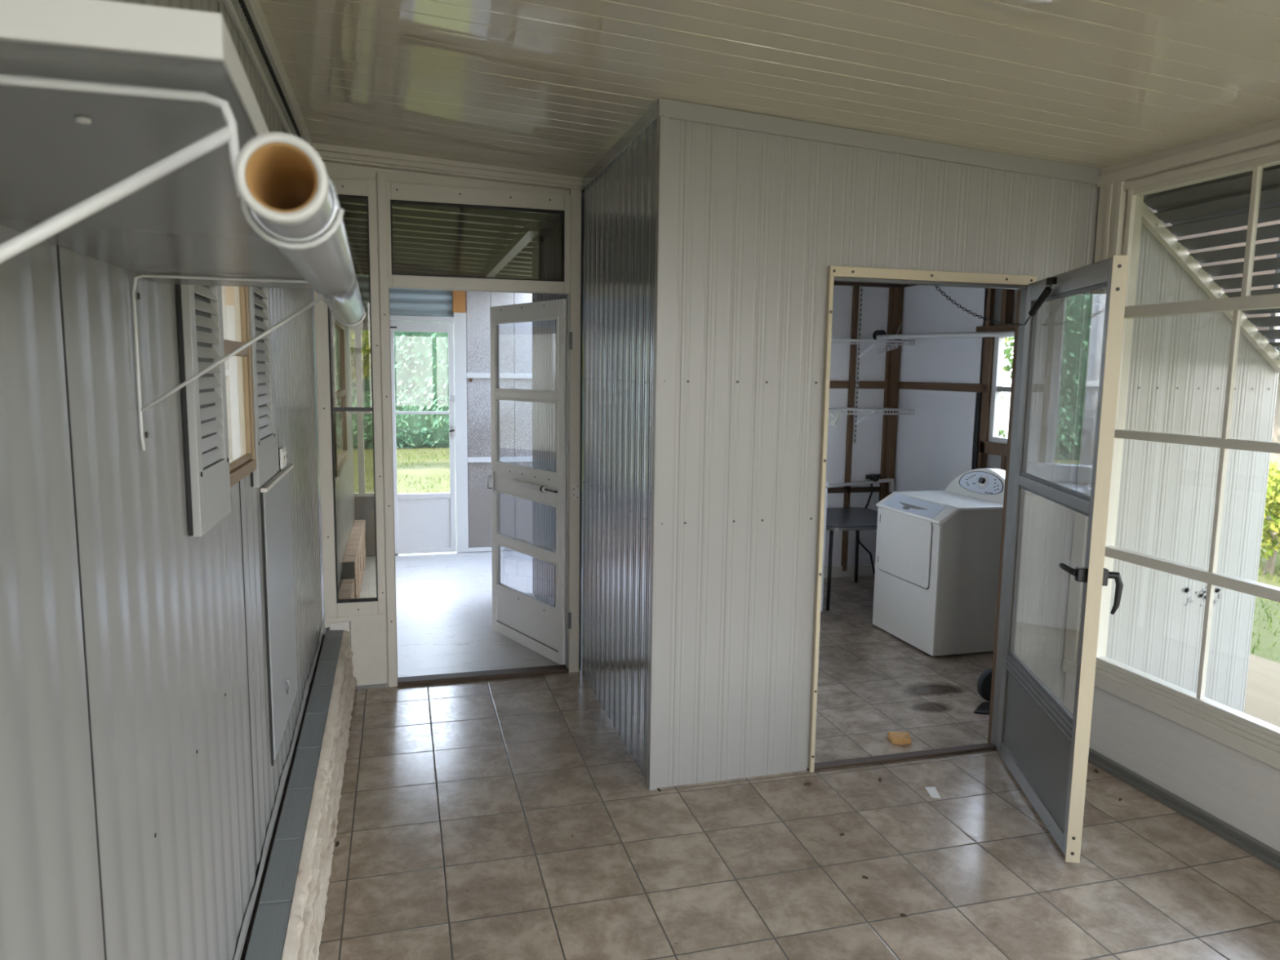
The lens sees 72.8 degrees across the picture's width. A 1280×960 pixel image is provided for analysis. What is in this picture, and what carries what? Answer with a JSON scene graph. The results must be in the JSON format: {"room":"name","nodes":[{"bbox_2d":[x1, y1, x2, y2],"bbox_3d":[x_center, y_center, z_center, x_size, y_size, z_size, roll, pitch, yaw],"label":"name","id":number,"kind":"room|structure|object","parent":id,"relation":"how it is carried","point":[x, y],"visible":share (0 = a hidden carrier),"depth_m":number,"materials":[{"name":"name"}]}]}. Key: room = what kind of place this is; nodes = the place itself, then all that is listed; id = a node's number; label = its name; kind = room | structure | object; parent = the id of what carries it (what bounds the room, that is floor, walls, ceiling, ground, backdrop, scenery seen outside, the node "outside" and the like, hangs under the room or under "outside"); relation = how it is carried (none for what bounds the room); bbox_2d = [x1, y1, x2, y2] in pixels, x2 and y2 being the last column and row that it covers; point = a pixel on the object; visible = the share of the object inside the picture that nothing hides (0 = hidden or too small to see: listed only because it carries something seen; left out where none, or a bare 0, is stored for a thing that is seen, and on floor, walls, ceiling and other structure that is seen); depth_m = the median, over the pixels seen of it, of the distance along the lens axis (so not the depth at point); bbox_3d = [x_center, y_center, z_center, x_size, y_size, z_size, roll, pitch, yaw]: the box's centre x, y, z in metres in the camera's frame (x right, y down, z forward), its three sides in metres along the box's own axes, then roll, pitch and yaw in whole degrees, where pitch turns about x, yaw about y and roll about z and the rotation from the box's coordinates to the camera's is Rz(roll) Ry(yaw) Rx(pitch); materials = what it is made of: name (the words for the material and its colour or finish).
{"room":"sunroom","nodes":[
{"label":"sunroom","id":0,"kind":"room"},
{"bbox_2d":[0,0,342,959],"bbox_3d":[-1.412,-0.040,2.709,0.512,2.850,9.750,-1,7,-15],"label":"wall","id":1,"kind":"structure","parent":0,"point":[140,783],"depth_m":1.29,"materials":[{"name":"white metal"}]},
{"bbox_2d":[0,0,312,288],"bbox_3d":[-0.512,-0.277,0.950,0.322,0.022,1.234,-1,7,-15],"label":"wall shelf","id":2,"kind":"object","parent":1,"relation":"attached to","point":[60,149],"visible":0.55,"depth_m":0.55,"materials":[{"name":"metal"}]},
{"bbox_2d":[0,73,344,262],"bbox_3d":[-0.339,-0.061,0.432,0.369,0.274,0.010,-1,7,-15],"label":"shelf bracket","id":3,"kind":"object","parent":1,"relation":"attached to","point":[228,134],"visible":0.91,"depth_m":0.44,"materials":[{"name":"white metal"}]},
{"bbox_2d":[234,132,364,324],"bbox_3d":[-0.327,-0.213,0.931,0.047,0.052,1.101,-1,7,-17],"label":"closet rod","id":4,"kind":"object","parent":3,"relation":"on","point":[285,184],"visible":0.97,"depth_m":0.46,"materials":[{"name":"paint"}]},
{"bbox_2d":[176,284,231,537],"bbox_3d":[-0.893,-0.330,1.774,0.023,0.850,0.318,-1,7,-15],"label":"shutter","id":5,"kind":"object","parent":1,"relation":"attached to","point":[199,307],"visible":0.52,"depth_m":1.75,"materials":[{"name":"paint"}]},
{"bbox_2d":[221,285,256,487],"bbox_3d":[-1.009,-0.390,2.117,0.050,0.778,0.390,-1,7,-15],"label":"window","id":6,"kind":"structure","parent":1,"relation":"in","point":[235,300],"depth_m":2.21,"materials":[{"name":"brown wood"}]},
{"bbox_2d":[131,273,365,450],"bbox_3d":[-0.620,-0.185,1.399,0.345,0.274,0.010,-1,7,-15],"label":"shelf bracket","id":7,"kind":"object","parent":1,"relation":"attached to","point":[140,409],"visible":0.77,"depth_m":1.37,"materials":[{"name":"white metal"}]},
{"bbox_2d":[222,0,292,134],"bbox_3d":[-0.716,-1.042,1.048,0.014,0.023,6.450,-1,7,-15],"label":"trim","id":8,"kind":"structure","parent":1,"relation":"attached to","point":[228,5],"depth_m":2.53,"materials":[{"name":"paint"}]},
{"bbox_2d":[248,286,276,488],"bbox_3d":[-1.090,-0.421,2.485,0.023,0.850,0.356,-1,7,-15],"label":"shutter","id":9,"kind":"object","parent":1,"relation":"attached to","point":[259,297],"visible":0.47,"depth_m":2.51,"materials":[{"name":"paint"}]},
{"bbox_2d":[244,0,312,146],"bbox_3d":[-0.707,-1.170,1.034,0.030,0.075,6.450,-1,7,-15],"label":"trim","id":10,"kind":"structure","parent":1,"relation":"attached to","point":[254,7],"depth_m":2.89,"materials":[{"name":"white paint"}]},
{"bbox_2d":[260,464,297,765],"bbox_3d":[-1.184,0.405,2.887,0.023,0.849,0.660,-1,7,-15],"label":"access panel","id":11,"kind":"object","parent":1,"relation":"attached to","point":[275,495],"visible":1,"depth_m":2.79,"materials":[{"name":"paint"}]},
{"bbox_2d":[233,620,324,959],"bbox_3d":[-0.745,1.179,1.326,0.008,0.158,6.450,-1,7,-15],"label":"trim","id":12,"kind":"structure","parent":1,"relation":"attached to","point":[244,930],"depth_m":2.62,"materials":[{"name":"grey metal"}]},
{"bbox_2d":[279,445,286,469],"bbox_3d":[-1.227,-0.078,2.989,0.011,0.070,0.115,-1,7,-15],"label":"outlet","id":13,"kind":"object","parent":1,"relation":"attached to","point":[282,451],"visible":1,"depth_m":2.95,"materials":[{"name":"white paint"}]},
{"bbox_2d":[313,297,355,604],"bbox_3d":[-2.038,-0.570,5.877,0.003,2.300,3.230,-1,7,-15],"label":"wall","id":14,"kind":"structure","parent":0,"point":[344,481],"depth_m":6.64,"materials":[{"name":"white metal"}]},
{"bbox_2d":[329,312,348,477],"bbox_3d":[-1.939,-0.557,5.581,0.033,0.950,1.150,-1,7,-15],"label":"window","id":15,"kind":"structure","parent":14,"relation":"in","point":[338,370],"depth_m":5.62,"materials":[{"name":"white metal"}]},
{"bbox_2d":[324,613,388,689],"bbox_3d":[-1.455,0.882,4.465,0.304,0.385,0.056,-1,7,-15],"label":"wall","id":16,"kind":"structure","parent":0,"point":[368,633],"depth_m":4.46,"materials":[{"name":"white paint"}]},
{"bbox_2d":[313,177,386,617],"bbox_3d":[-1.438,-0.376,4.309,0.304,2.150,0.054,-1,7,-15],"label":"window","id":17,"kind":"structure","parent":16,"relation":"in","point":[334,606],"depth_m":4.30,"materials":[{"name":"beige metal"}]},
{"bbox_2d":[397,664,568,686],"bbox_3d":[-0.844,1.048,4.664,0.930,0.022,0.080,-1,7,-15],"label":"threshold","id":18,"kind":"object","parent":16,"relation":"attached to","point":[530,671],"depth_m":4.64,"materials":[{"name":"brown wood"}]},
{"bbox_2d":[355,275,453,316],"bbox_3d":[-2.071,-1.579,7.458,0.915,0.330,0.021,-1,7,-15],"label":"wall","id":19,"kind":"structure","parent":0,"point":[402,302],"depth_m":7.50,"materials":[{"name":"grey metal"}]},
{"bbox_2d":[354,290,532,555],"bbox_3d":[-1.101,-0.561,7.851,2.955,2.420,0.072,-1,7,-15],"label":"wall","id":20,"kind":"structure","parent":0,"point":[515,340],"depth_m":7.77,"materials":[{"name":"white paint"}]},
{"bbox_2d":[350,322,373,497],"bbox_3d":[-2.338,-0.598,7.482,0.355,1.490,0.032,-1,7,-15],"label":"window","id":21,"kind":"structure","parent":20,"relation":"in","point":[362,326],"depth_m":7.45,"materials":[{"name":"white paint"}]},
{"bbox_2d":[363,314,453,322],"bbox_3d":[-2.069,-1.390,7.461,0.915,0.045,0.042,-1,7,-15],"label":"trim","id":22,"kind":"structure","parent":20,"relation":"attached to","point":[393,317],"depth_m":7.49,"materials":[{"name":"white paint"}]},
{"bbox_2d":[390,320,456,554],"bbox_3d":[-1.893,-0.356,7.603,0.558,2.028,0.090,-1,7,-15],"label":"door","id":23,"kind":"structure","parent":20,"relation":"in","point":[424,522],"depth_m":7.68,"materials":[{"name":"white paint"}]},
{"bbox_2d":[452,290,465,312],"bbox_3d":[-1.581,-1.622,7.574,0.105,0.320,0.048,-1,7,-15],"label":"trim","id":24,"kind":"structure","parent":20,"relation":"attached to","point":[459,296],"depth_m":7.56,"materials":[{"name":"orange wood"}]},
{"bbox_2d":[453,312,468,552],"bbox_3d":[-1.592,-0.406,7.726,0.105,2.130,0.050,-1,7,-15],"label":"trim","id":25,"kind":"structure","parent":20,"relation":"attached to","point":[460,318],"depth_m":7.70,"materials":[{"name":"white paint"}]},
{"bbox_2d":[337,197,560,279],"bbox_3d":[-1.387,-1.664,6.073,1.605,0.320,3.550,-1,7,-15],"label":"roof porch","id":26,"kind":"structure","parent":0,"point":[428,240],"depth_m":5.68,"materials":[{"name":"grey metal"}]},
{"bbox_2d":[323,161,582,197],"bbox_3d":[-0.940,-1.558,4.302,1.325,0.220,0.020,-1,7,-15],"label":"wall header","id":27,"kind":"structure","parent":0,"point":[335,171],"depth_m":4.26,"materials":[{"name":"beige metal"}]},
{"bbox_2d":[376,172,397,687],"bbox_3d":[-1.272,-0.208,4.377,0.046,2.575,0.078,-1,7,-15],"label":"trim","id":28,"kind":"structure","parent":27,"relation":"attached to","point":[384,308],"depth_m":4.33,"materials":[{"name":"white wood"}]},
{"bbox_2d":[312,142,582,190],"bbox_3d":[-0.934,-1.535,4.278,1.323,0.126,0.096,-1,7,-15],"label":"trim","id":29,"kind":"structure","parent":27,"relation":"attached to","point":[332,153],"depth_m":4.23,"materials":[{"name":"beige metal"}]},
{"bbox_2d":[386,182,570,294],"bbox_3d":[-0.798,-1.207,4.376,0.935,0.500,0.060,-1,7,-15],"label":"window","id":30,"kind":"structure","parent":27,"relation":"in","point":[397,193],"depth_m":4.35,"materials":[{"name":"beige metal"}]},
{"bbox_2d":[360,550,559,677],"bbox_3d":[-0.709,0.903,6.439,3.005,0.115,3.320,-1,7,-15],"label":"floor","id":31,"kind":"structure","parent":0,"point":[444,600],"depth_m":5.94,"materials":[{"name":"concrete"}]},
{"bbox_2d":[328,520,365,629],"bbox_3d":[-1.998,0.704,5.999,0.094,0.343,3.130,-1,7,-15],"label":"ledge","id":32,"kind":"object","parent":31,"relation":"on","point":[353,561],"visible":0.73,"depth_m":6.12,"materials":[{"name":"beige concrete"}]},
{"bbox_2d":[532,121,657,778],"bbox_3d":[-0.315,-0.260,4.806,0.107,2.618,3.167,-1,7,-15],"label":"wall","id":33,"kind":"structure","parent":0,"point":[618,209],"depth_m":3.96,"materials":[{"name":"metal"}]},
{"bbox_2d":[486,298,566,664],"bbox_3d":[-0.671,-0.005,5.027,0.079,2.003,0.845,-4,9,-36],"label":"door","id":34,"kind":"structure","parent":33,"relation":"in","point":[539,625],"depth_m":4.99,"materials":[{"name":"white paint"}]},
{"bbox_2d":[564,188,581,672],"bbox_3d":[-0.356,-0.227,4.624,0.065,2.575,0.082,-1,7,-15],"label":"trim","id":35,"kind":"structure","parent":33,"relation":"attached to","point":[573,299],"depth_m":4.60,"materials":[{"name":"white wood"}]},
{"bbox_2d":[581,99,657,192],"bbox_3d":[-0.112,-1.426,3.798,0.022,0.058,1.417,-1,7,-15],"label":"trim","id":36,"kind":"structure","parent":33,"relation":"attached to","point":[644,123],"depth_m":3.62,"materials":[{"name":"paint"}]},
{"bbox_2d":[646,115,668,790],"bbox_3d":[0.065,-0.069,3.290,0.032,2.603,0.042,-1,7,-15],"label":"trim","id":37,"kind":"structure","parent":33,"relation":"attached to","point":[662,128],"depth_m":3.27,"materials":[{"name":"paint"}]},
{"bbox_2d":[258,0,1279,177],"bbox_3d":[0.842,-1.141,1.487,3.375,0.197,6.527,-1,7,-15],"label":"ceiling","id":38,"kind":"structure","parent":0,"point":[552,86],"depth_m":2.75,"materials":[{"name":"plastic"}]},
{"bbox_2d":[318,575,1279,959],"bbox_3d":[1.023,1.386,2.736,4.365,0.120,8.160,-1,7,-15],"label":"floor","id":39,"kind":"structure","parent":0,"point":[512,818],"depth_m":3.02,"materials":[{"name":"tile"}]},
{"bbox_2d":[240,621,357,959],"bbox_3d":[-0.677,1.293,1.350,0.162,0.360,6.432,-1,7,-15],"label":"ledge","id":40,"kind":"object","parent":39,"relation":"on","point":[286,922],"visible":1,"depth_m":2.73,"materials":[{"name":"tile"}]},
{"bbox_2d":[820,481,828,612],"bbox_3d":[0.853,0.378,6.112,0.685,1.040,0.655,-1,7,-15],"label":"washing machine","id":41,"kind":"object","parent":39,"relation":"on","point":[826,482],"visible":0.12,"depth_m":5.89,"materials":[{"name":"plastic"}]},
{"bbox_2d":[826,506,877,610],"bbox_3d":[1.531,0.566,6.463,0.703,0.600,0.783,-1,7,-15],"label":"side table","id":42,"kind":"object","parent":39,"relation":"on","point":[850,518],"visible":0.44,"depth_m":6.24,"materials":[{"name":"laminate"}]},
{"bbox_2d":[887,731,911,745],"bbox_3d":[1.176,1.164,3.918,0.094,0.030,0.088,0,7,-4],"label":"sponge piece","id":43,"kind":"object","parent":39,"relation":"on","point":[898,738],"visible":1,"depth_m":3.90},
{"bbox_2d":[924,786,940,798],"bbox_3d":[1.157,1.236,3.436,0.041,0.006,0.085,1,7,5],"label":"paper scrap","id":44,"kind":"object","parent":39,"relation":"on","point":[932,791],"visible":1,"depth_m":3.43,"materials":[{"name":"white paper"}]},
{"bbox_2d":[872,468,1005,656],"bbox_3d":[1.938,0.465,5.412,0.674,1.070,0.692,-1,7,-15],"label":"dryer","id":45,"kind":"object","parent":39,"relation":"on","point":[937,559],"visible":0.88,"depth_m":5.13,"materials":[{"name":"metal"}]},
{"bbox_2d":[973,668,992,714],"bbox_3d":[1.821,0.592,4.210,0.356,1.108,0.330,-1,7,-15],"label":"hand truck","id":46,"kind":"object","parent":39,"relation":"on","point":[984,681],"visible":0.19,"depth_m":4.38,"materials":[{"name":"black metal"}]},
{"bbox_2d":[823,281,903,577],"bbox_3d":[0.735,-0.432,6.694,2.933,2.500,0.150,-1,7,-15],"label":"wall","id":47,"kind":"structure","parent":0,"point":[873,451],"depth_m":6.96,"materials":[{"name":"paint"}]},
{"bbox_2d":[826,486,879,493],"bbox_3d":[1.253,0.090,6.891,1.450,0.040,0.028,-1,7,-15],"label":"trim","id":48,"kind":"structure","parent":47,"relation":"attached to","point":[867,489],"depth_m":7.01,"materials":[{"name":"brown wood"}]},
{"bbox_2d":[853,285,862,444],"bbox_3d":[1.726,-0.911,6.873,0.020,1.254,0.012,-1,7,-15],"label":"shelf standard","id":49,"kind":"object","parent":47,"relation":"attached to","point":[860,286],"visible":0.94,"depth_m":6.87,"materials":[{"name":"white metal"}]},
{"bbox_2d":[826,477,894,492],"bbox_3d":[1.267,0.068,6.822,1.643,0.142,0.040,-1,7,-15],"label":"drain pipe","id":50,"kind":"object","parent":47,"relation":"attached to","point":[891,481],"visible":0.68,"depth_m":6.96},
{"bbox_2d":[858,537,875,573],"bbox_3d":[1.826,0.610,7.046,0.155,0.296,0.065,-1,7,-15],"label":"hose","id":51,"kind":"object","parent":47,"relation":"attached to","point":[860,542],"depth_m":7.04,"materials":[{"name":"black plastic"}]},
{"bbox_2d":[865,484,873,508],"bbox_3d":[1.830,0.127,6.985,0.060,0.191,0.065,-1,7,-15],"label":"hose","id":52,"kind":"object","parent":47,"relation":"attached to","point":[872,486],"depth_m":7.00,"materials":[{"name":"black plastic"}]},
{"bbox_2d":[828,407,914,424],"bbox_3d":[1.558,-0.487,6.719,1.075,0.134,0.323,-1,7,-15],"label":"wire shelf","id":53,"kind":"object","parent":47,"relation":"attached to","point":[873,409],"visible":0.62,"depth_m":6.67,"materials":[{"name":"white metal"}]},
{"bbox_2d":[827,409,839,426],"bbox_3d":[1.445,-0.458,6.511,0.139,0.141,0.043,-1,7,-15],"label":"plastic bag","id":54,"kind":"object","parent":53,"relation":"hanging from","point":[833,419],"visible":0.84,"depth_m":6.51,"materials":[{"name":"white plastic"}]},
{"bbox_2d":[865,473,880,481],"bbox_3d":[1.855,-0.023,6.973,0.132,0.060,0.065,-1,7,-15],"label":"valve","id":55,"kind":"object","parent":47,"relation":"attached to","point":[874,477],"depth_m":6.96,"materials":[{"name":"black plastic"}]},
{"bbox_2d":[831,338,915,358],"bbox_3d":[1.556,-1.007,6.652,1.055,0.134,0.323,-1,7,-15],"label":"wire shelf","id":56,"kind":"object","parent":47,"relation":"attached to","point":[875,341],"depth_m":6.62,"materials":[{"name":"white metal"}]},
{"bbox_2d":[872,329,886,339],"bbox_3d":[1.863,-1.124,6.750,0.086,0.086,0.058,-1,7,-15],"label":"spool","id":57,"kind":"object","parent":56,"relation":"on","point":[877,332],"visible":0.57,"depth_m":6.73,"materials":[{"name":"black plastic"}]},
{"bbox_2d":[875,323,1014,339],"bbox_3d":[2.289,-1.007,5.722,0.217,0.140,1.987,-2,8,-24],"label":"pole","id":58,"kind":"object","parent":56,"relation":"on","point":[1011,333],"visible":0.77,"depth_m":6.04,"materials":[{"name":"metal"}]},
{"bbox_2d":[657,118,1279,787],"bbox_3d":[1.500,-0.075,3.724,3.003,2.668,0.110,-1,7,-15],"label":"wall","id":59,"kind":"structure","parent":0,"point":[757,222],"depth_m":3.48,"materials":[{"name":"metal"}]},
{"bbox_2d":[657,97,1101,185],"bbox_3d":[1.001,-1.301,3.375,1.943,0.170,0.020,-1,7,-15],"label":"trim","id":60,"kind":"structure","parent":59,"relation":"attached to","point":[670,108],"depth_m":3.33,"materials":[{"name":"paint"}]},
{"bbox_2d":[807,742,996,771],"bbox_3d":[1.151,1.194,3.756,0.950,0.012,0.047,-1,7,-15],"label":"threshold","id":61,"kind":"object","parent":59,"relation":"attached to","point":[986,746],"depth_m":3.74,"materials":[{"name":"brown wood"}]},
{"bbox_2d":[808,265,1036,772],"bbox_3d":[1.161,0.175,3.664,0.970,2.056,0.146,-1,7,-15],"label":"doorway frame","id":62,"kind":"object","parent":59,"relation":"attached to","point":[835,273],"visible":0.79,"depth_m":3.56,"materials":[{"name":"beige metal"}]},
{"bbox_2d":[934,276,1057,326],"bbox_3d":[1.449,-0.713,3.464,0.267,0.187,0.507,-6,10,-42],"label":"chain","id":63,"kind":"object","parent":59,"relation":"attached to","point":[1051,281],"visible":0.98,"depth_m":3.36,"materials":[{"name":"black metal"}]},
{"bbox_2d":[995,255,1128,862],"bbox_3d":[1.508,0.245,3.250,0.175,2.006,0.888,1,7,2],"label":"door","id":64,"kind":"structure","parent":59,"relation":"in","point":[1044,746],"depth_m":3.04,"materials":[{"name":"grey metal"}]},
{"bbox_2d":[1097,118,1279,191],"bbox_3d":[2.632,-0.940,1.242,0.120,0.120,5.021,-1,7,-15],"label":"trim","id":65,"kind":"structure","parent":59,"relation":"attached to","point":[1263,140],"depth_m":3.18,"materials":[{"name":"beige metal"}]},
{"bbox_2d":[1142,164,1279,373],"bbox_3d":[3.058,-0.634,1.709,1.097,0.852,4.443,-1,7,-15],"label":"awning","id":66,"kind":"object","parent":65,"relation":"attached to","point":[1224,202],"visible":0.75,"depth_m":3.60,"materials":[{"name":"beige metal"}]},
{"bbox_2d":[893,236,1279,491],"bbox_3d":[2.486,-0.272,5.602,0.100,2.500,3.187,-1,7,-15],"label":"wall","id":67,"kind":"structure","parent":0,"point":[947,382],"depth_m":6.35,"materials":[{"name":"paint"}]},
{"bbox_2d":[987,336,1014,444],"bbox_3d":[2.511,-0.577,5.511,0.048,0.730,0.800,-1,7,-15],"label":"window","id":68,"kind":"structure","parent":67,"relation":"in","point":[997,388],"depth_m":5.85,"materials":[{"name":"white paint"}]},
{"bbox_2d":[1063,672,1279,852],"bbox_3d":[2.618,1.376,1.536,0.084,0.440,5.021,-1,7,-15],"label":"wall","id":69,"kind":"structure","parent":0,"point":[1239,789],"depth_m":3.30,"materials":[{"name":"white paint"}]},
{"bbox_2d":[1063,181,1128,662],"bbox_3d":[1.969,-0.214,3.712,0.100,2.040,0.123,-1,7,-15],"label":"trim","id":70,"kind":"structure","parent":69,"relation":"attached to","point":[1113,201],"depth_m":3.69,"materials":[{"name":"white wood"}]},
{"bbox_2d":[1062,657,1279,769],"bbox_3d":[2.609,1.117,1.500,0.110,0.093,5.021,-1,7,-15],"label":"trim","id":71,"kind":"structure","parent":69,"relation":"on","point":[1260,746],"depth_m":3.27,"materials":[{"name":"white wood"}]},
{"bbox_2d":[1088,747,1279,871],"bbox_3d":[2.562,1.474,1.533,0.042,0.045,5.021,-1,7,-15],"label":"baseboard","id":72,"kind":"structure","parent":69,"relation":"attached to","point":[1224,830],"depth_m":3.26,"materials":[{"name":"grey metal"}]},
{"bbox_2d":[1096,153,1279,739],"bbox_3d":[2.126,-0.134,3.135,0.066,1.972,1.056,-1,7,-15],"label":"window","id":73,"kind":"structure","parent":69,"relation":"in","point":[1246,301],"depth_m":3.24,"materials":[{"name":"beige metal"}]},
{"label":"outside","id":74,"kind":"structure","parent":0,"visible":0},
{"bbox_2d":[353,447,1279,662],"bbox_3d":[2.146,0.450,10.372,90.000,0.034,70.000,-1,7,-15],"label":"ground","id":75,"kind":"structure","parent":74,"point":[1266,639],"depth_m":12.60,"materials":[{"name":"plant"}]},
{"bbox_2d":[350,329,371,382],"bbox_3d":[-5.088,-1.708,13.841,1.828,3.320,1.662,-1,7,-15],"label":"tree","id":76,"kind":"object","parent":75,"relation":"on","point":[366,348],"visible":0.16,"depth_m":14.03,"materials":[{"name":"green plant"}]},
{"bbox_2d":[350,320,454,448],"bbox_3d":[-5.507,-3.477,18.720,10.907,6.235,2.025,-1,7,-15],"label":"hedge","id":77,"kind":"object","parent":75,"relation":"on","point":[420,358],"visible":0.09,"depth_m":18.47,"materials":[{"name":"green plant"}]},
{"bbox_2d":[353,447,456,531],"bbox_3d":[-3.297,-0.016,13.192,7.089,0.096,10.664,-1,7,-15],"label":"grass","id":78,"kind":"structure","parent":75,"relation":"on","point":[415,450],"depth_m":14.95,"materials":[{"name":"green plant"}]},
{"bbox_2d":[998,395,1007,437],"bbox_3d":[3.783,-0.375,10.320,1.250,1.781,1.190,-1,7,-15],"label":"shrub","id":79,"kind":"object","parent":75,"relation":"on","point":[1001,432],"visible":0.02,"depth_m":10.06,"materials":[{"name":"green plant"}]},
{"bbox_2d":[999,382,1011,437],"bbox_3d":[4.931,-0.647,12.728,0.138,1.750,6.200,-1,7,-15],"label":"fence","id":80,"kind":"object","parent":75,"relation":"on","point":[1004,415],"visible":0.02,"depth_m":12.03,"materials":[{"name":"white"}]},
{"bbox_2d":[1003,337,1014,379],"bbox_3d":[8.304,-2.568,15.049,4.557,5.095,3.145,-1,7,-15],"label":"tree","id":81,"kind":"object","parent":75,"relation":"on","point":[1007,351],"visible":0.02,"depth_m":15.15,"materials":[{"name":"green plant"}]},
{"bbox_2d":[1243,653,1279,727],"bbox_3d":[3.461,1.197,4.559,1.070,0.070,10.000,-1,7,-15],"label":"path","id":82,"kind":"structure","parent":75,"relation":"on","point":[1262,698],"depth_m":4.71,"materials":[{"name":"beige concrete"}]},
{"bbox_2d":[1251,545,1279,661],"bbox_3d":[4.852,0.683,8.540,3.914,0.084,11.084,-1,7,-15],"label":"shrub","id":83,"kind":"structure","parent":75,"relation":"on","point":[1260,561],"depth_m":6.29,"materials":[{"name":"green plant"}]},
{"bbox_2d":[1260,461,1279,574],"bbox_3d":[5.595,0.306,7.704,1.475,1.129,1.124,-1,7,-15],"label":"shrub","id":84,"kind":"object","parent":75,"relation":"on","point":[1271,526],"visible":0.23,"depth_m":7.51,"materials":[{"name":"green plant"}]},
{"bbox_2d":[1269,351,1279,513],"bbox_3d":[8.209,-1.667,10.871,3.462,4.338,3.124,-1,7,-15],"label":"tree","id":85,"kind":"object","parent":75,"relation":"on","point":[1274,457],"visible":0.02,"depth_m":11.01,"materials":[{"name":"green plant"}]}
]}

